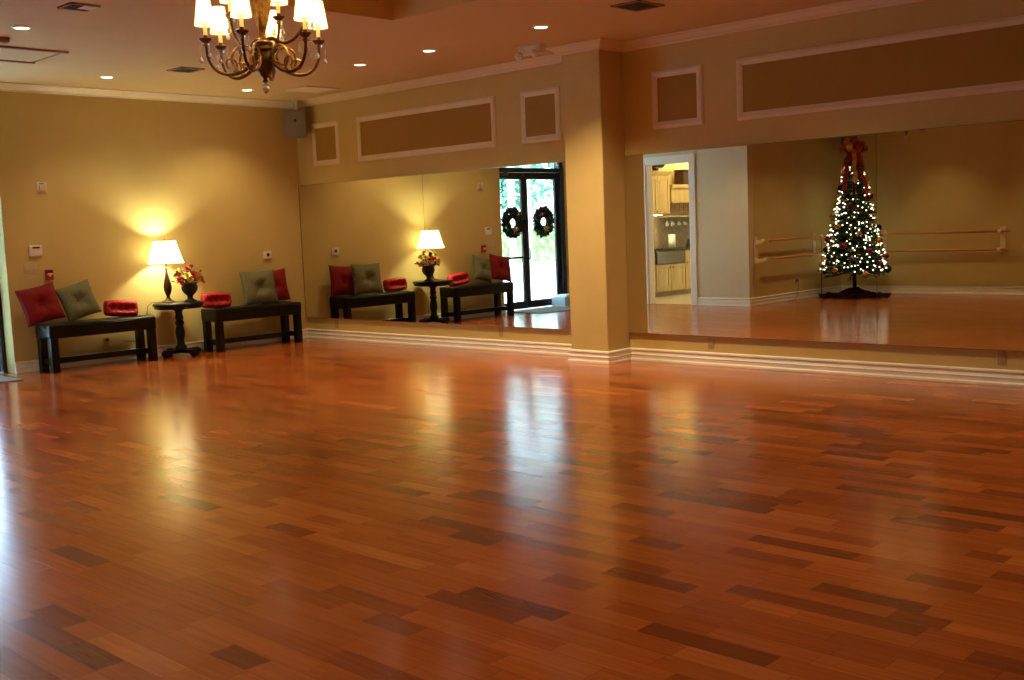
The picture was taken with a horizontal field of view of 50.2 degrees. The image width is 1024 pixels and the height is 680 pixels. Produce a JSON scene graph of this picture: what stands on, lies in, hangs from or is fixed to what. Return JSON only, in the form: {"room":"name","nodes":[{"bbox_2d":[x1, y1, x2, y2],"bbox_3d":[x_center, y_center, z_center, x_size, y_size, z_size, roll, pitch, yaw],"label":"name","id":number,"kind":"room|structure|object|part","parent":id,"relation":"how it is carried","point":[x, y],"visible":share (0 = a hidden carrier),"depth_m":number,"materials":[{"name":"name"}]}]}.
{"room":"exercise studio","nodes":[
{"label":"exercise studio","id":0,"kind":"room"},
{"bbox_2d":[0,91,307,373],"bbox_3d":[-4.516,-1.539,14.078,0.700,3.600,4.280,3,8,43],"label":"wall","id":1,"kind":"structure","parent":0,"point":[121,176],"depth_m":13.48,"materials":[{"name":"paint"}]},
{"bbox_2d":[23,263,36,272],"bbox_3d":[-5.522,-0.825,12.535,0.012,0.116,0.150,3,8,43],"label":"light switch","id":2,"kind":"object","parent":1,"relation":"attached to","point":[28,267],"visible":1,"depth_m":12.53,"materials":[{"name":"beige plastic"}]},
{"bbox_2d":[29,245,42,256],"bbox_3d":[-5.471,-1.024,12.562,0.032,0.125,0.150,3,8,43],"label":"thermostat","id":3,"kind":"object","parent":1,"relation":"attached to","point":[36,250],"visible":1,"depth_m":12.55,"materials":[{"name":"white plastic"}]},
{"bbox_2d":[36,182,46,192],"bbox_3d":[-5.405,-1.755,12.576,0.045,0.124,0.112,3,8,43],"label":"fire alarm","id":4,"kind":"object","parent":1,"relation":"attached to","point":[41,186],"visible":1,"depth_m":12.56,"materials":[{"name":"white plastic"}]},
{"bbox_2d":[45,269,53,279],"bbox_3d":[-5.363,-0.755,12.678,0.052,0.122,0.086,3,8,43],"label":"fire alarm","id":5,"kind":"object","parent":1,"relation":"attached to","point":[49,275],"visible":1,"depth_m":12.66,"materials":[{"name":"red plastic"}]},
{"bbox_2d":[103,337,108,346],"bbox_3d":[-4.897,0.024,13.226,0.045,0.114,0.070,3,8,43],"label":"wall outlet","id":6,"kind":"object","parent":1,"relation":"attached to","point":[105,339],"visible":1,"depth_m":13.23,"materials":[{"name":"beige plastic"}]},
{"bbox_2d":[0,82,293,108],"bbox_3d":[-4.387,-3.014,13.526,0.118,0.084,4.198,3,8,43],"label":"crown molding","id":7,"kind":"structure","parent":1,"relation":"attached to","point":[4,86],"depth_m":13.34,"materials":[{"name":"paint"}]},
{"bbox_2d":[15,328,307,373],"bbox_3d":[-4.255,0.111,13.925,0.030,0.131,4.080,3,8,43],"label":"baseboard","id":8,"kind":"structure","parent":1,"relation":"attached to","point":[32,365],"depth_m":13.43,"materials":[{"name":"paint"}]},
{"bbox_2d":[263,251,271,258],"bbox_3d":[-3.317,-1.153,14.845,0.031,0.104,0.120,3,8,43],"label":"thermostat","id":9,"kind":"object","parent":1,"relation":"attached to","point":[267,254],"visible":1,"depth_m":14.83,"materials":[{"name":"white plastic"}]},
{"bbox_2d":[287,0,476,20],"bbox_3d":[-1.643,-2.636,7.020,2.450,0.302,4.390,3,8,43],"label":"ceiling","id":10,"kind":"structure","parent":0,"point":[393,10],"depth_m":9.22,"materials":[{"name":"paint"}]},
{"bbox_2d":[194,0,327,93],"bbox_3d":[-1.627,-2.196,7.069,0.846,1.188,0.747,3,8,39],"label":"chandelier","id":11,"kind":"object","parent":10,"relation":"hanging from","point":[264,60],"visible":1,"depth_m":7.06,"materials":[{"name":"gold metal"}]},
{"bbox_3d":[-1.961,-2.088,6.959,0.132,0.172,0.132,-4,6,-12],"label":"lamp shade","id":12,"kind":"part","parent":11,"relation":"part of","materials":[{"name":"fabric"}]},
{"bbox_2d":[199,24,211,42],"bbox_3d":[-1.956,-1.958,6.973,0.086,0.134,0.086,3,8,43],"label":"candle","id":13,"kind":"object","parent":11,"relation":"on","point":[205,39],"depth_m":6.96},
{"bbox_3d":[-1.941,-2.119,7.250,0.132,0.172,0.132,-4,6,-12],"label":"lamp shade","id":14,"kind":"part","parent":11,"relation":"part of","materials":[{"name":"fabric"}]},
{"bbox_2d":[214,32,226,49],"bbox_3d":[-1.936,-1.990,7.263,0.086,0.134,0.086,3,8,43],"label":"candle","id":15,"kind":"object","parent":11,"relation":"on","point":[219,47],"depth_m":7.25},
{"bbox_2d":[225,1,232,18],"bbox_3d":[-1.869,-2.192,7.250,0.086,0.134,0.086,3,8,43],"label":"candle","id":16,"kind":"object","parent":11,"relation":"on","point":[227,16],"depth_m":7.24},
{"bbox_3d":[-1.803,-1.804,7.045,0.330,0.209,0.027,-4,6,-19],"label":"arm","id":17,"kind":"part","parent":11,"relation":"part of"},
{"bbox_3d":[-1.792,-1.821,7.206,0.330,0.209,0.027,1,7,27],"label":"arm","id":18,"kind":"part","parent":11,"relation":"part of"},
{"bbox_3d":[-1.672,-2.075,6.727,0.132,0.172,0.132,-4,6,-12],"label":"lamp shade","id":19,"kind":"part","parent":11,"relation":"part of","materials":[{"name":"fabric"}]},
{"bbox_2d":[235,15,248,34],"bbox_3d":[-1.667,-1.946,6.740,0.086,0.134,0.086,3,8,43],"label":"candle","id":20,"kind":"object","parent":11,"relation":"on","point":[241,31],"depth_m":6.73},
{"bbox_3d":[-1.755,-2.021,7.192,0.280,0.214,0.027,2,7,37],"label":"arm","id":21,"kind":"part","parent":11,"relation":"part of"},
{"bbox_3d":[-1.637,-1.796,6.911,0.027,0.209,0.330,-1,6,7],"label":"arm","id":22,"kind":"part","parent":11,"relation":"part of"},
{"bbox_3d":[-1.610,-1.777,7.115,0.150,0.202,0.154,-4,6,-12],"label":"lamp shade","id":23,"kind":"part","parent":11,"relation":"part of","materials":[{"name":"brown metal"}]},
{"bbox_3d":[-1.617,-1.839,7.315,0.027,0.209,0.330,-2,6,-1],"label":"arm","id":24,"kind":"part","parent":11,"relation":"part of"},
{"bbox_3d":[-1.637,-2.151,7.439,0.132,0.172,0.132,-4,6,-12],"label":"lamp shade","id":25,"kind":"part","parent":11,"relation":"part of","materials":[{"name":"fabric"}]},
{"bbox_3d":[-1.592,-2.034,7.257,0.027,0.214,0.280,-1,6,9],"label":"arm","id":26,"kind":"part","parent":11,"relation":"part of"},
{"bbox_2d":[272,2,284,20],"bbox_3d":[-1.575,-2.216,7.368,0.086,0.134,0.086,3,8,43],"label":"candle","id":27,"kind":"object","parent":11,"relation":"on","point":[276,15],"depth_m":7.36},
{"bbox_3d":[-1.580,-2.345,7.354,0.132,0.172,0.132,-4,6,-12],"label":"lamp shade","id":28,"kind":"part","parent":11,"relation":"part of","materials":[{"name":"fabric"}]},
{"bbox_3d":[-1.452,-2.020,7.070,0.280,0.214,0.027,-2,6,7],"label":"arm","id":29,"kind":"part","parent":11,"relation":"part of"},
{"bbox_3d":[-1.437,-1.814,7.006,0.330,0.209,0.027,1,7,32],"label":"arm","id":30,"kind":"part","parent":11,"relation":"part of"},
{"bbox_3d":[-1.418,-1.833,7.176,0.330,0.209,0.027,-4,6,-19],"label":"arm","id":31,"kind":"part","parent":11,"relation":"part of"},
{"bbox_3d":[-1.314,-2.107,6.896,0.132,0.172,0.132,-4,6,-12],"label":"lamp shade","id":32,"kind":"part","parent":11,"relation":"part of","materials":[{"name":"fabric"}]},
{"bbox_2d":[299,18,311,36],"bbox_3d":[-1.309,-1.977,6.910,0.086,0.134,0.086,3,8,43],"label":"candle","id":33,"kind":"object","parent":11,"relation":"on","point":[303,34],"depth_m":6.90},
{"bbox_3d":[-1.281,-2.139,7.191,0.132,0.172,0.132,-4,6,-12],"label":"lamp shade","id":34,"kind":"part","parent":11,"relation":"part of","materials":[{"name":"fabric"}]},
{"bbox_2d":[312,26,324,44],"bbox_3d":[-1.276,-2.010,7.205,0.086,0.134,0.086,3,8,43],"label":"candle","id":35,"kind":"object","parent":11,"relation":"on","point":[317,42],"depth_m":7.19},
{"bbox_2d":[0,0,849,100],"bbox_3d":[-1.641,-2.453,6.704,14.900,0.001,10.800,3,8,43],"label":"ceiling","id":36,"kind":"structure","parent":0,"point":[135,42],"depth_m":10.19,"materials":[{"name":"paint"}]},
{"bbox_2d":[0,37,9,43],"bbox_3d":[-4.457,-2.617,9.559,0.132,0.045,0.132,3,8,43],"label":"smoke detector","id":37,"kind":"object","parent":36,"relation":"attached to","point":[3,40],"visible":1,"depth_m":9.53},
{"bbox_2d":[11,25,31,29],"bbox_3d":[-4.087,-2.601,9.114,0.160,0.013,0.160,3,8,43],"label":"recessed light","id":38,"kind":"object","parent":36,"relation":"in","point":[17,27],"visible":1,"depth_m":9.09,"materials":[{"name":"white plastic"}]},
{"bbox_2d":[0,45,68,63],"bbox_3d":[-4.970,-2.671,10.135,0.800,0.016,1.400,3,8,43],"label":"ceiling hatch","id":39,"kind":"object","parent":36,"relation":"attached to","point":[11,54],"visible":1,"depth_m":10.41,"materials":[{"name":"paint"}]},
{"bbox_3d":[-4.970,-2.677,10.135,0.720,0.004,1.320,3,8,43],"label":"hatch panel","id":40,"kind":"part","parent":39,"relation":"part of","materials":[{"name":"paint"}]},
{"bbox_2d":[57,2,100,11],"bbox_3d":[-3.326,-2.556,8.399,0.235,0.014,0.235,3,8,43],"label":"ceiling vent","id":41,"kind":"object","parent":36,"relation":"in","point":[74,6],"visible":1,"depth_m":8.38,"materials":[{"name":"white plastic"}]},
{"bbox_2d":[99,76,114,78],"bbox_3d":[-4.454,-2.891,12.027,0.160,0.013,0.160,3,8,43],"label":"recessed light","id":42,"kind":"object","parent":36,"relation":"in","point":[105,77],"visible":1,"depth_m":12.03,"materials":[{"name":"white plastic"}]},
{"bbox_2d":[167,66,204,72],"bbox_3d":[-3.499,-2.898,11.729,0.300,0.012,0.280,3,8,43],"label":"ceiling vent","id":43,"kind":"object","parent":36,"relation":"in","point":[178,69],"visible":1,"depth_m":11.71,"materials":[{"name":"metal"}]},
{"bbox_2d":[284,99,306,138],"bbox_3d":[-2.919,-2.989,14.789,0.295,0.510,0.199,-2,6,-2],"label":"speaker","id":44,"kind":"object","parent":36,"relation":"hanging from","point":[294,120],"visible":1,"depth_m":14.71},
{"bbox_2d":[285,110,305,136],"bbox_3d":[-2.913,-2.910,14.704,0.270,0.340,0.006,-2,6,-2],"label":"grille","id":45,"kind":"object","parent":44,"relation":"attached to","point":[295,120],"depth_m":14.70,"materials":[{"name":"beige plastic"}]},
{"bbox_2d":[285,86,339,92],"bbox_3d":[-2.508,-3.146,13.732,0.460,0.012,0.500,3,8,43],"label":"ceiling vent","id":46,"kind":"object","parent":36,"relation":"in","point":[310,89],"visible":1,"depth_m":13.70,"materials":[{"name":"paint"}]},
{"bbox_2d":[353,63,366,65],"bbox_3d":[-1.647,-2.982,11.845,0.160,0.013,0.160,3,8,43],"label":"recessed light","id":47,"kind":"object","parent":36,"relation":"in","point":[354,64],"visible":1,"depth_m":11.82,"materials":[{"name":"white plastic"}]},
{"bbox_2d":[421,49,436,51],"bbox_3d":[-0.842,-2.937,11.101,0.160,0.013,0.160,3,8,43],"label":"recessed light","id":48,"kind":"object","parent":36,"relation":"in","point":[423,50],"visible":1,"depth_m":11.07,"materials":[{"name":"white plastic"}]},
{"bbox_2d":[514,44,544,60],"bbox_3d":[0.175,-2.911,11.077,0.293,0.138,0.167,3,8,43],"label":"emergency light","id":49,"kind":"object","parent":36,"relation":"attached to","point":[534,50],"visible":1,"depth_m":11.05,"materials":[{"name":"paint"}]},
{"bbox_2d":[532,25,548,28],"bbox_3d":[0.266,-2.868,10.022,0.160,0.013,0.160,3,8,43],"label":"recessed light","id":50,"kind":"object","parent":36,"relation":"in","point":[535,26],"visible":1,"depth_m":9.99,"materials":[{"name":"white plastic"}]},
{"bbox_2d":[610,0,664,11],"bbox_3d":[1.059,-2.816,9.218,0.300,0.012,0.360,3,8,43],"label":"ceiling vent","id":51,"kind":"object","parent":36,"relation":"in","point":[637,5],"visible":1,"depth_m":9.20,"materials":[{"name":"black metal"}]},
{"bbox_2d":[0,338,1023,679],"bbox_3d":[-1.207,0.802,7.267,14.360,0.100,10.060,3,8,43],"label":"floor","id":52,"kind":"structure","parent":0,"point":[312,508],"depth_m":5.39,"materials":[{"name":"brown wood"}]},
{"bbox_2d":[0,375,23,382],"bbox_3d":[-6.082,0.487,11.589,0.800,0.012,1.470,3,8,43],"label":"door mat","id":53,"kind":"object","parent":52,"relation":"on","point":[3,379],"visible":1,"depth_m":11.85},
{"bbox_2d":[34,315,157,372],"bbox_3d":[-4.880,0.033,12.905,0.390,0.548,1.317,3,8,43],"label":"bench","id":54,"kind":"object","parent":52,"relation":"on","point":[54,331],"visible":1,"depth_m":12.72,"materials":[{"name":"black wood"}]},
{"bbox_2d":[14,282,65,326],"bbox_3d":[-5.369,-0.406,12.453,0.207,0.492,0.518,3,8,40],"label":"square pillow","id":55,"kind":"object","parent":54,"relation":"on","point":[40,304],"visible":1,"depth_m":12.40,"materials":[{"name":"red fabric"}]},
{"bbox_3d":[-5.392,0.166,12.579,0.085,0.390,0.085,3,8,43],"label":"leg","id":56,"kind":"part","parent":54,"relation":"part of","materials":[{"name":"black wood"}]},
{"bbox_3d":[-5.183,0.178,12.383,0.085,0.390,0.085,3,8,43],"label":"leg","id":57,"kind":"part","parent":54,"relation":"part of","materials":[{"name":"black wood"}]},
{"bbox_2d":[55,279,101,321],"bbox_3d":[-5.059,-0.456,12.758,0.512,0.491,0.212,-7,8,-38],"label":"square pillow","id":58,"kind":"object","parent":54,"relation":"on","point":[78,300],"visible":1,"depth_m":12.71,"materials":[{"name":"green fabric"}]},
{"bbox_3d":[-4.887,-0.159,12.886,0.380,0.163,1.310,3,8,43],"label":"seat","id":59,"kind":"part","parent":54,"relation":"part of","materials":[{"name":"black wood"}]},
{"bbox_2d":[103,300,137,316],"bbox_3d":[-4.709,-0.382,13.164,0.436,0.212,0.176,-8,8,-44],"label":"lumbar cushion","id":60,"kind":"object","parent":54,"relation":"on","point":[117,308],"visible":1,"depth_m":13.11,"materials":[{"name":"red fabric"}]},
{"bbox_3d":[-4.570,0.043,13.446,0.085,0.390,0.085,3,8,43],"label":"leg","id":61,"kind":"part","parent":54,"relation":"part of","materials":[{"name":"black wood"}]},
{"bbox_3d":[-4.361,0.056,13.249,0.085,0.390,0.085,3,8,43],"label":"leg","id":62,"kind":"part","parent":54,"relation":"part of","materials":[{"name":"black wood"}]},
{"bbox_2d":[152,300,203,358],"bbox_3d":[-4.125,-0.132,13.588,0.610,0.675,0.610,3,8,43],"label":"round side table","id":63,"kind":"object","parent":52,"relation":"on","point":[178,307],"visible":0.95,"depth_m":13.51,"materials":[{"name":"black wood"}]},
{"bbox_2d":[147,239,183,309],"bbox_3d":[-4.369,-0.610,13.452,0.460,1.248,0.718,3,8,43],"label":"table lamp","id":64,"kind":"object","parent":63,"relation":"on","point":[162,252],"visible":1,"depth_m":13.38,"materials":[{"name":"white fabric"}]},
{"bbox_3d":[-4.282,-1.083,13.497,0.432,0.275,0.432,3,8,43],"label":"lamp shade","id":65,"kind":"part","parent":64,"relation":"part of","materials":[{"name":"fabric"}]},
{"bbox_3d":[-4.267,-0.716,13.535,0.100,0.392,0.100,3,8,43],"label":"lamp stem","id":66,"kind":"part","parent":64,"relation":"part of","materials":[{"name":"brown wood"}]},
{"bbox_2d":[171,264,204,301],"bbox_3d":[-4.011,-0.710,13.588,0.366,0.464,0.445,3,8,43],"label":"urn","id":67,"kind":"object","parent":63,"relation":"on","point":[190,287],"visible":1,"depth_m":13.52,"materials":[{"name":"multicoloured plant"}]},
{"bbox_2d":[200,301,302,351],"bbox_3d":[-3.417,-0.186,14.447,0.390,0.548,1.317,3,8,43],"label":"bench","id":68,"kind":"object","parent":52,"relation":"on","point":[283,309],"visible":1,"depth_m":14.25,"materials":[{"name":"black wood"}]},
{"bbox_3d":[-3.929,-0.052,14.121,0.085,0.390,0.085,3,8,43],"label":"leg","id":69,"kind":"part","parent":68,"relation":"part of","materials":[{"name":"black wood"}]},
{"bbox_2d":[200,292,231,307],"bbox_3d":[-3.816,-0.515,14.106,0.174,0.202,0.436,4,8,45],"label":"lumbar cushion","id":70,"kind":"object","parent":68,"relation":"on","point":[214,299],"visible":0.97,"depth_m":14.06,"materials":[{"name":"red fabric"}]},
{"bbox_3d":[-3.720,-0.040,13.925,0.085,0.390,0.085,3,8,43],"label":"leg","id":71,"kind":"part","parent":68,"relation":"part of","materials":[{"name":"black wood"}]},
{"bbox_3d":[-3.424,-0.378,14.428,0.380,0.163,1.310,3,8,43],"label":"seat","id":72,"kind":"part","parent":68,"relation":"part of","materials":[{"name":"black wood"}]},
{"bbox_2d":[239,269,278,305],"bbox_3d":[-3.345,-0.696,14.466,0.548,0.451,0.197,-7,8,-38],"label":"square pillow","id":73,"kind":"object","parent":68,"relation":"on","point":[258,287],"visible":1,"depth_m":14.40,"materials":[{"name":"green fabric"}]},
{"bbox_2d":[262,268,290,303],"bbox_3d":[-3.227,-0.729,14.799,0.497,0.465,0.168,-7,7,-37],"label":"square pillow","id":74,"kind":"object","parent":68,"relation":"on","point":[282,291],"visible":0.43,"depth_m":14.83,"materials":[{"name":"red fabric"}]},
{"bbox_3d":[-3.107,-0.175,14.988,0.085,0.390,0.085,3,8,43],"label":"leg","id":75,"kind":"part","parent":68,"relation":"part of","materials":[{"name":"black wood"}]},
{"bbox_3d":[-2.898,-0.163,14.792,0.085,0.390,0.085,3,8,43],"label":"leg","id":76,"kind":"part","parent":68,"relation":"part of","materials":[{"name":"black wood"}]},
{"bbox_2d":[562,49,629,350],"bbox_3d":[0.879,-1.447,11.398,0.497,3.450,0.381,3,8,43],"label":"column","id":77,"kind":"structure","parent":0,"point":[593,79],"depth_m":11.24,"materials":[{"name":"paint"}]},
{"bbox_2d":[545,38,600,55],"bbox_3d":[0.647,-2.955,11.057,0.733,0.084,0.118,3,8,43],"label":"crown molding","id":78,"kind":"structure","parent":77,"relation":"attached to","point":[593,44],"depth_m":11.05,"materials":[{"name":"paint"}]},
{"bbox_2d":[568,349,608,364],"bbox_3d":[0.801,0.173,11.416,0.557,0.131,0.030,3,8,43],"label":"baseboard","id":79,"kind":"structure","parent":77,"relation":"attached to","point":[575,355],"depth_m":11.40,"materials":[{"name":"paint"}]},
{"bbox_2d":[608,347,631,363],"bbox_3d":[1.123,0.165,11.373,0.030,0.131,0.411,3,8,43],"label":"baseboard","id":80,"kind":"structure","parent":77,"relation":"attached to","point":[621,355],"depth_m":11.36,"materials":[{"name":"paint"}]},
{"bbox_2d":[297,0,1023,370],"bbox_3d":[2.303,-1.430,10.452,14.200,3.600,0.200,3,8,43],"label":"wall","id":81,"kind":"structure","parent":0,"point":[718,55],"depth_m":10.59,"materials":[{"name":"paint"}]},
{"bbox_2d":[311,120,340,166],"bbox_3d":[-2.505,-2.638,14.689,0.584,0.577,0.020,3,8,43],"label":"trim panel","id":82,"kind":"object","parent":81,"relation":"attached to","point":[325,135],"visible":1,"depth_m":14.68,"materials":[{"name":"paint"}]},
{"bbox_3d":[-2.500,-2.638,14.695,0.450,0.443,0.004,3,8,43],"label":"panel","id":83,"kind":"part","parent":82,"relation":"part of","materials":[{"name":"paint"}]},
{"bbox_2d":[298,174,428,322],"bbox_3d":[-1.991,-1.176,14.398,2.554,1.838,0.034,3,8,43],"label":"wall mirror","id":84,"kind":"object","parent":81,"relation":"attached to","point":[363,241],"visible":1,"depth_m":14.30,"materials":[{"name":"clear glass"}]},
{"bbox_2d":[356,96,496,161],"bbox_3d":[-1.103,-2.555,13.370,2.513,0.577,0.020,3,8,43],"label":"trim panel","id":85,"kind":"object","parent":81,"relation":"attached to","point":[466,124],"visible":1,"depth_m":13.29,"materials":[{"name":"paint"}]},
{"bbox_2d":[293,54,561,107],"bbox_3d":[-1.153,-3.115,13.271,5.167,0.084,0.118,3,8,43],"label":"crown molding","id":86,"kind":"structure","parent":81,"relation":"attached to","point":[551,59],"depth_m":13.02,"materials":[{"name":"paint"}]},
{"bbox_2d":[308,328,571,355],"bbox_3d":[-0.999,0.013,13.629,5.167,0.131,0.030,3,8,43],"label":"baseboard","id":87,"kind":"structure","parent":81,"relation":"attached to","point":[390,338],"depth_m":13.43,"materials":[{"name":"paint"}]},
{"bbox_2d":[422,161,570,329],"bbox_3d":[-0.113,-1.066,12.633,2.596,1.838,0.033,3,8,43],"label":"wall mirror","id":88,"kind":"object","parent":81,"relation":"attached to","point":[496,239],"visible":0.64,"depth_m":12.65,"materials":[{"name":"clear glass"}]},
{"bbox_2d":[498,327,502,335],"bbox_3d":[-0.131,-0.100,12.805,0.070,0.114,0.008,3,8,43],"label":"wall outlet","id":89,"kind":"object","parent":81,"relation":"attached to","point":[500,328],"visible":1,"depth_m":12.80,"materials":[{"name":"beige plastic"}]},
{"bbox_2d":[520,86,561,143],"bbox_3d":[0.308,-2.473,12.044,0.584,0.577,0.020,3,8,43],"label":"trim panel","id":90,"kind":"object","parent":81,"relation":"attached to","point":[540,109],"visible":1,"depth_m":12.04,"materials":[{"name":"paint"}]},
{"bbox_3d":[0.313,-2.473,12.050,0.450,0.443,0.004,3,8,43],"label":"panel","id":91,"kind":"part","parent":90,"relation":"part of","materials":[{"name":"paint"}]},
{"bbox_2d":[599,38,623,51],"bbox_3d":[1.002,-2.961,10.985,0.118,0.084,0.499,3,8,43],"label":"crown molding","id":92,"kind":"structure","parent":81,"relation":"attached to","point":[605,44],"depth_m":10.97,"materials":[{"name":"paint"}]},
{"bbox_2d":[651,64,703,129],"bbox_3d":[1.628,-2.395,10.803,0.607,0.577,0.020,3,8,43],"label":"trim panel","id":93,"kind":"object","parent":81,"relation":"attached to","point":[677,93],"visible":1,"depth_m":10.80,"materials":[{"name":"paint"}]},
{"bbox_3d":[1.633,-2.396,10.808,0.473,0.443,0.004,3,8,43],"label":"panel","id":94,"kind":"part","parent":93,"relation":"part of","materials":[{"name":"paint"}]},
{"bbox_2d":[708,337,713,348],"bbox_3d":[1.969,0.028,10.831,0.070,0.114,0.008,3,8,43],"label":"wall outlet","id":95,"kind":"object","parent":81,"relation":"attached to","point":[710,339],"visible":1,"depth_m":10.82,"materials":[{"name":"beige plastic"}]},
{"bbox_2d":[624,133,876,344],"bbox_3d":[2.192,-0.931,10.466,2.724,1.838,0.033,3,8,43],"label":"wall mirror","id":96,"kind":"object","parent":81,"relation":"attached to","point":[774,240],"visible":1,"depth_m":10.33,"materials":[{"name":"clear glass"}]},
{"bbox_2d":[623,0,923,51],"bbox_3d":[4.123,-2.805,8.310,8.336,0.084,0.118,3,8,43],"label":"crown molding","id":97,"kind":"structure","parent":81,"relation":"attached to","point":[846,7],"depth_m":10.02,"materials":[{"name":"paint"}]},
{"bbox_2d":[631,347,1023,386],"bbox_3d":[4.277,0.323,8.668,8.336,0.131,0.030,3,8,43],"label":"baseboard","id":98,"kind":"structure","parent":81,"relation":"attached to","point":[985,376],"depth_m":9.89,"materials":[{"name":"paint"}]},
{"bbox_2d":[736,15,1023,120],"bbox_3d":[3.337,-2.295,9.195,3.348,0.577,0.020,3,8,43],"label":"trim panel","id":99,"kind":"object","parent":81,"relation":"attached to","point":[987,56],"visible":1,"depth_m":9.33,"materials":[{"name":"paint"}]},
{"bbox_2d":[876,120,1023,351],"bbox_3d":[4.177,-0.814,8.599,2.723,1.838,0.033,3,8,43],"label":"wall mirror","id":100,"kind":"object","parent":81,"relation":"attached to","point":[950,199],"visible":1,"depth_m":9.07,"materials":[{"name":"clear glass"}]},
{"bbox_2d":[997,351,1005,364],"bbox_3d":[3.997,0.144,8.924,0.070,0.114,0.008,3,8,43],"label":"wall outlet","id":101,"kind":"object","parent":81,"relation":"attached to","point":[1001,355],"visible":1,"depth_m":8.92,"materials":[{"name":"beige plastic"}]},
{"bbox_3d":[-6.756,-1.196,11.637,0.150,3.600,2.381,3,8,43],"label":"wall","id":102,"kind":"structure","parent":0,"visible":0},
{"bbox_2d":[0,294,6,372],"bbox_3d":[-6.579,-1.017,11.833,0.135,2.990,1.890,3,8,43],"label":"door","id":103,"kind":"structure","parent":102,"relation":"in","point":[3,363],"depth_m":12.58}
]}

